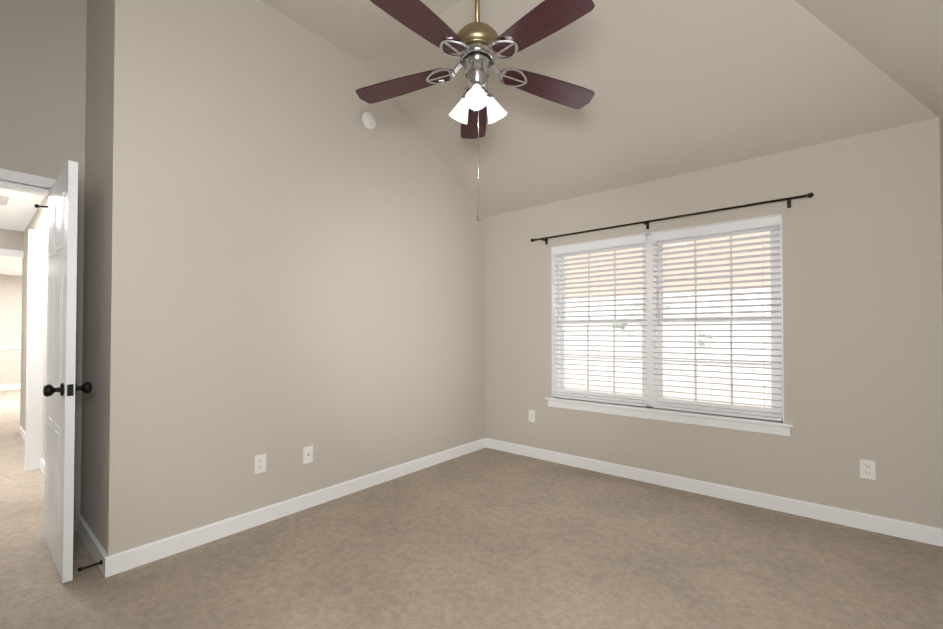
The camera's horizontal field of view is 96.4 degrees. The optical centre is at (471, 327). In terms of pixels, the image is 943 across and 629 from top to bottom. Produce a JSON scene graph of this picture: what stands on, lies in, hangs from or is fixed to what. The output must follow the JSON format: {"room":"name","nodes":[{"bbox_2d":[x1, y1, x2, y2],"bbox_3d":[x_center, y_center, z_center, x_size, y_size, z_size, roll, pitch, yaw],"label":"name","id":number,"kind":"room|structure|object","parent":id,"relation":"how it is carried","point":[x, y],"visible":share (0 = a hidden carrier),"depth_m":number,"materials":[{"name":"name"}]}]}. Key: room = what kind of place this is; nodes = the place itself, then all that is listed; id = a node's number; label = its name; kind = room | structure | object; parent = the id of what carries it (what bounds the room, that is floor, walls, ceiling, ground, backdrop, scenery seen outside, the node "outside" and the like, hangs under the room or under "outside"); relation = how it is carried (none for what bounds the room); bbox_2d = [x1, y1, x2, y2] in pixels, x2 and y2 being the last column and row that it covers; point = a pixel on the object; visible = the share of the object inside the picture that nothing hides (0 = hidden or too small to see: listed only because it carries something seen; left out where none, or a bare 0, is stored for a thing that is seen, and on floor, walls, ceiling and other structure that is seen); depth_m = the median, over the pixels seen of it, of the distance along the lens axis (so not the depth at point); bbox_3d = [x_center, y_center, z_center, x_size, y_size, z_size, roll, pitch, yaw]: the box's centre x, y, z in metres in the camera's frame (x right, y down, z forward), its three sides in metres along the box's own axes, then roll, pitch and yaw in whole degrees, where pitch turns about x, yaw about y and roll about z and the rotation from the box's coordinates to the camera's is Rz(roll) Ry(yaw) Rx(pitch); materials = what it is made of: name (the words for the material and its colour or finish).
{"room":"empty bedroom","nodes":[
{"label":"empty bedroom","id":0,"kind":"room"},
{"bbox_2d":[0,274,21,384],"bbox_3d":[-9.683,0.035,9.161,0.120,2.600,3.520,-1,-1,39],"label":"wall","id":1,"kind":"structure","parent":0,"point":[10,316],"depth_m":8.95,"materials":[{"name":"grey paint"}]},
{"bbox_2d":[0,346,20,390],"bbox_3d":[-9.667,0.869,9.058,0.020,0.930,3.400,-1,-1,39],"label":"baseboard","id":2,"kind":"structure","parent":1,"relation":"attached to","point":[9,386],"depth_m":8.93,"materials":[{"name":"white wood"}]},
{"bbox_2d":[0,228,23,425],"bbox_3d":[-5.244,-0.017,5.426,0.120,2.600,3.400,-1,-1,39],"label":"wall","id":3,"kind":"structure","parent":0,"point":[12,239],"depth_m":5.07,"materials":[{"name":"grey paint"}]},
{"bbox_2d":[0,0,86,530],"bbox_3d":[-2.933,-0.490,2.058,0.120,3.450,1.530,-1,-1,39],"label":"wall","id":4,"kind":"structure","parent":0,"point":[42,82],"depth_m":2.50,"materials":[{"name":"grey paint"}]},
{"bbox_2d":[0,168,55,196],"bbox_3d":[-2.764,0.178,2.253,0.152,2.120,0.926,-1,-1,39],"label":"door frame","id":5,"kind":"structure","parent":4,"relation":"attached to","point":[24,182],"depth_m":2.42,"materials":[{"name":"white wood"}]},
{"bbox_2d":[34,160,91,582],"bbox_3d":[-2.235,0.211,2.284,0.775,2.030,0.175,-1,-1,39],"label":"door","id":6,"kind":"structure","parent":4,"relation":"in","point":[61,388],"depth_m":2.09,"materials":[{"name":"white wood"}]},
{"bbox_2d":[21,0,143,555],"bbox_3d":[-3.582,-0.467,3.661,4.700,3.450,0.120,-1,-1,39],"label":"wall","id":7,"kind":"structure","parent":0,"point":[110,414],"depth_m":2.19,"materials":[{"name":"grey paint"}]},
{"bbox_2d":[0,229,45,470],"bbox_3d":[-4.820,0.167,4.303,2.200,2.200,0.450,-1,-1,39],"label":"door frame","id":8,"kind":"structure","parent":7,"relation":"attached to","point":[35,352],"depth_m":3.74,"materials":[{"name":"white wood"}]},
{"bbox_2d":[19,426,44,475],"bbox_3d":[-3.967,1.216,3.869,3.810,0.090,0.013,-1,-1,39],"label":"baseboard","id":9,"kind":"structure","parent":7,"relation":"attached to","point":[21,430],"depth_m":3.75,"materials":[{"name":"white wood"}]},
{"bbox_2d":[77,514,106,562],"bbox_3d":[-2.110,1.190,2.340,0.737,0.098,0.013,-1,-1,39],"label":"baseboard","id":10,"kind":"structure","parent":7,"relation":"attached to","point":[93,545],"depth_m":2.34,"materials":[{"name":"white wood"}]},
{"bbox_2d":[77,560,102,571],"bbox_3d":[-1.893,1.186,2.093,0.024,0.024,0.091,-1,-1,39],"label":"door stop","id":11,"kind":"object","parent":10,"relation":"attached to","point":[79,569],"visible":1,"depth_m":2.09,"materials":[{"name":"black metal"}]},
{"bbox_2d":[138,0,484,545],"bbox_3d":[-0.838,-0.441,3.389,0.120,3.390,2.950,-1,-1,39],"label":"wall","id":12,"kind":"structure","parent":0,"point":[313,262],"depth_m":2.80,"materials":[{"name":"grey paint"}]},
{"bbox_2d":[254,453,265,473],"bbox_3d":[-1.335,0.864,2.666,0.008,0.114,0.070,-1,-1,39],"label":"outlet","id":13,"kind":"object","parent":12,"relation":"attached to","point":[260,463],"visible":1,"depth_m":2.66,"materials":[{"name":"white plastic"}]},
{"bbox_2d":[97,438,484,577],"bbox_3d":[-0.842,1.203,3.256,0.013,0.098,3.043,-1,-1,39],"label":"baseboard","id":14,"kind":"structure","parent":12,"relation":"attached to","point":[120,562],"depth_m":2.65,"materials":[{"name":"white wood"}]},
{"bbox_2d":[303,445,312,463],"bbox_3d":[-1.127,0.882,2.914,0.015,0.114,0.070,-1,-1,39],"label":"outlet plate","id":15,"kind":"object","parent":12,"relation":"attached to","point":[307,454],"visible":1,"depth_m":2.91,"materials":[{"name":"white plastic"}]},
{"bbox_2d":[361,112,375,129],"bbox_3d":[-0.803,-1.627,3.322,0.041,0.132,0.132,-1,-1,39],"label":"smoke detector","id":16,"kind":"object","parent":12,"relation":"attached to","point":[368,119],"visible":0.98,"depth_m":3.30,"materials":[{"name":"white plastic"}]},
{"bbox_2d":[0,389,942,628],"bbox_3d":[-4.093,1.327,4.997,14.020,0.100,4.870,-1,-1,39],"label":"floor","id":17,"kind":"structure","parent":0,"point":[485,538],"depth_m":2.18,"materials":[{"name":"carpet"}]},
{"bbox_2d":[0,0,942,275],"bbox_3d":[-4.155,-1.648,5.019,13.949,0.970,4.760,-1,-1,39],"label":"ceiling","id":18,"kind":"structure","parent":0,"point":[678,87],"depth_m":2.75,"materials":[{"name":"grey paint"}]},
{"bbox_2d":[0,195,8,205],"bbox_3d":[-4.432,-1.172,3.802,0.380,0.016,0.340,-1,-1,39],"label":"ceiling vent","id":19,"kind":"object","parent":18,"relation":"in","point":[4,200],"visible":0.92,"depth_m":3.87,"materials":[{"name":"grey"}]},
{"bbox_2d":[356,0,594,220],"bbox_3d":[0.017,-1.303,2.076,1.270,1.574,1.252,-1,-1,39],"label":"ceiling fan","id":20,"kind":"object","parent":18,"relation":"hanging from","point":[477,46],"visible":1,"depth_m":2.04,"materials":[{"name":"brown wood"}]},
{"bbox_2d":[485,118,942,528],"bbox_3d":[1.460,0.005,3.498,3.520,2.500,0.150,-1,-1,39],"label":"wall","id":21,"kind":"structure","parent":0,"point":[862,309],"depth_m":2.76,"materials":[{"name":"grey paint"}]},
{"bbox_2d":[529,410,534,421],"bbox_3d":[0.586,0.864,4.104,0.070,0.114,0.008,-1,-1,39],"label":"outlet","id":22,"kind":"object","parent":21,"relation":"attached to","point":[531,415],"visible":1,"depth_m":4.10,"materials":[{"name":"white plastic"}]},
{"bbox_2d":[551,214,783,422],"bbox_3d":[1.481,-0.055,3.478,1.760,1.420,0.145,-1,-1,39],"label":"window","id":23,"kind":"structure","parent":21,"relation":"in","point":[650,387],"depth_m":3.46,"materials":[{"name":"white plastic"}]},
{"bbox_2d":[552,234,647,406],"bbox_3d":[1.111,-0.049,3.730,0.852,1.408,0.071,-1,-1,39],"label":"window blind","id":24,"kind":"object","parent":23,"relation":"attached to","point":[625,241],"visible":1,"depth_m":3.71,"materials":[{"name":"white plastic"}]},
{"bbox_2d":[651,215,781,420],"bbox_3d":[1.799,-0.057,3.163,0.852,1.408,0.071,-1,-1,39],"label":"window blind","id":25,"kind":"object","parent":23,"relation":"attached to","point":[727,227],"visible":1,"depth_m":3.13,"materials":[{"name":"white plastic"}]},
{"bbox_2d":[545,397,792,436],"bbox_3d":[1.448,0.698,3.427,1.860,0.087,0.130,-1,-1,39],"label":"window sill","id":26,"kind":"structure","parent":21,"relation":"attached to","point":[781,428],"depth_m":3.25,"materials":[{"name":"white wood"}]},
{"bbox_2d":[531,192,813,244],"bbox_3d":[1.402,-0.827,3.401,2.110,0.062,0.091,-1,-1,39],"label":"curtain rod","id":27,"kind":"object","parent":21,"relation":"attached to","point":[788,199],"visible":1,"depth_m":3.18,"materials":[{"name":"brown metal"}]},
{"bbox_2d":[485,438,936,544],"bbox_3d":[1.397,1.206,3.428,3.250,0.098,0.013,-1,-1,39],"label":"baseboard","id":28,"kind":"structure","parent":21,"relation":"attached to","point":[883,525],"depth_m":2.98,"materials":[{"name":"white wood"}]},
{"bbox_2d":[860,459,875,479],"bbox_3d":[2.428,0.873,2.586,0.070,0.114,0.008,-1,-1,39],"label":"outlet","id":29,"kind":"object","parent":21,"relation":"attached to","point":[867,469],"visible":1,"depth_m":2.58,"materials":[{"name":"white plastic"}]},
{"bbox_2d":[939,112,942,321],"bbox_3d":[1.262,-0.036,0.585,0.120,2.500,4.600,-1,-1,39],"label":"wall","id":30,"kind":"structure","parent":0,"point":[941,150],"depth_m":2.39,"materials":[{"name":"grey paint"}]},
{"bbox_2d":[937,528,942,546],"bbox_3d":[1.211,1.166,0.610,0.013,0.098,4.600,-1,-1,39],"label":"baseboard","id":31,"kind":"structure","parent":30,"relation":"attached to","point":[939,530],"depth_m":2.39,"materials":[{"name":"white wood"}]},
{"label":"outside","id":32,"kind":"structure","parent":0,"visible":0},
{"bbox_2d":[564,231,771,407],"bbox_3d":[4.233,-1.705,6.323,20.000,12.000,0.001,-1,-1,39],"label":"window glass","id":33,"kind":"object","parent":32,"point":[727,375],"depth_m":6.90,"materials":[{"name":"glass"}]}
]}

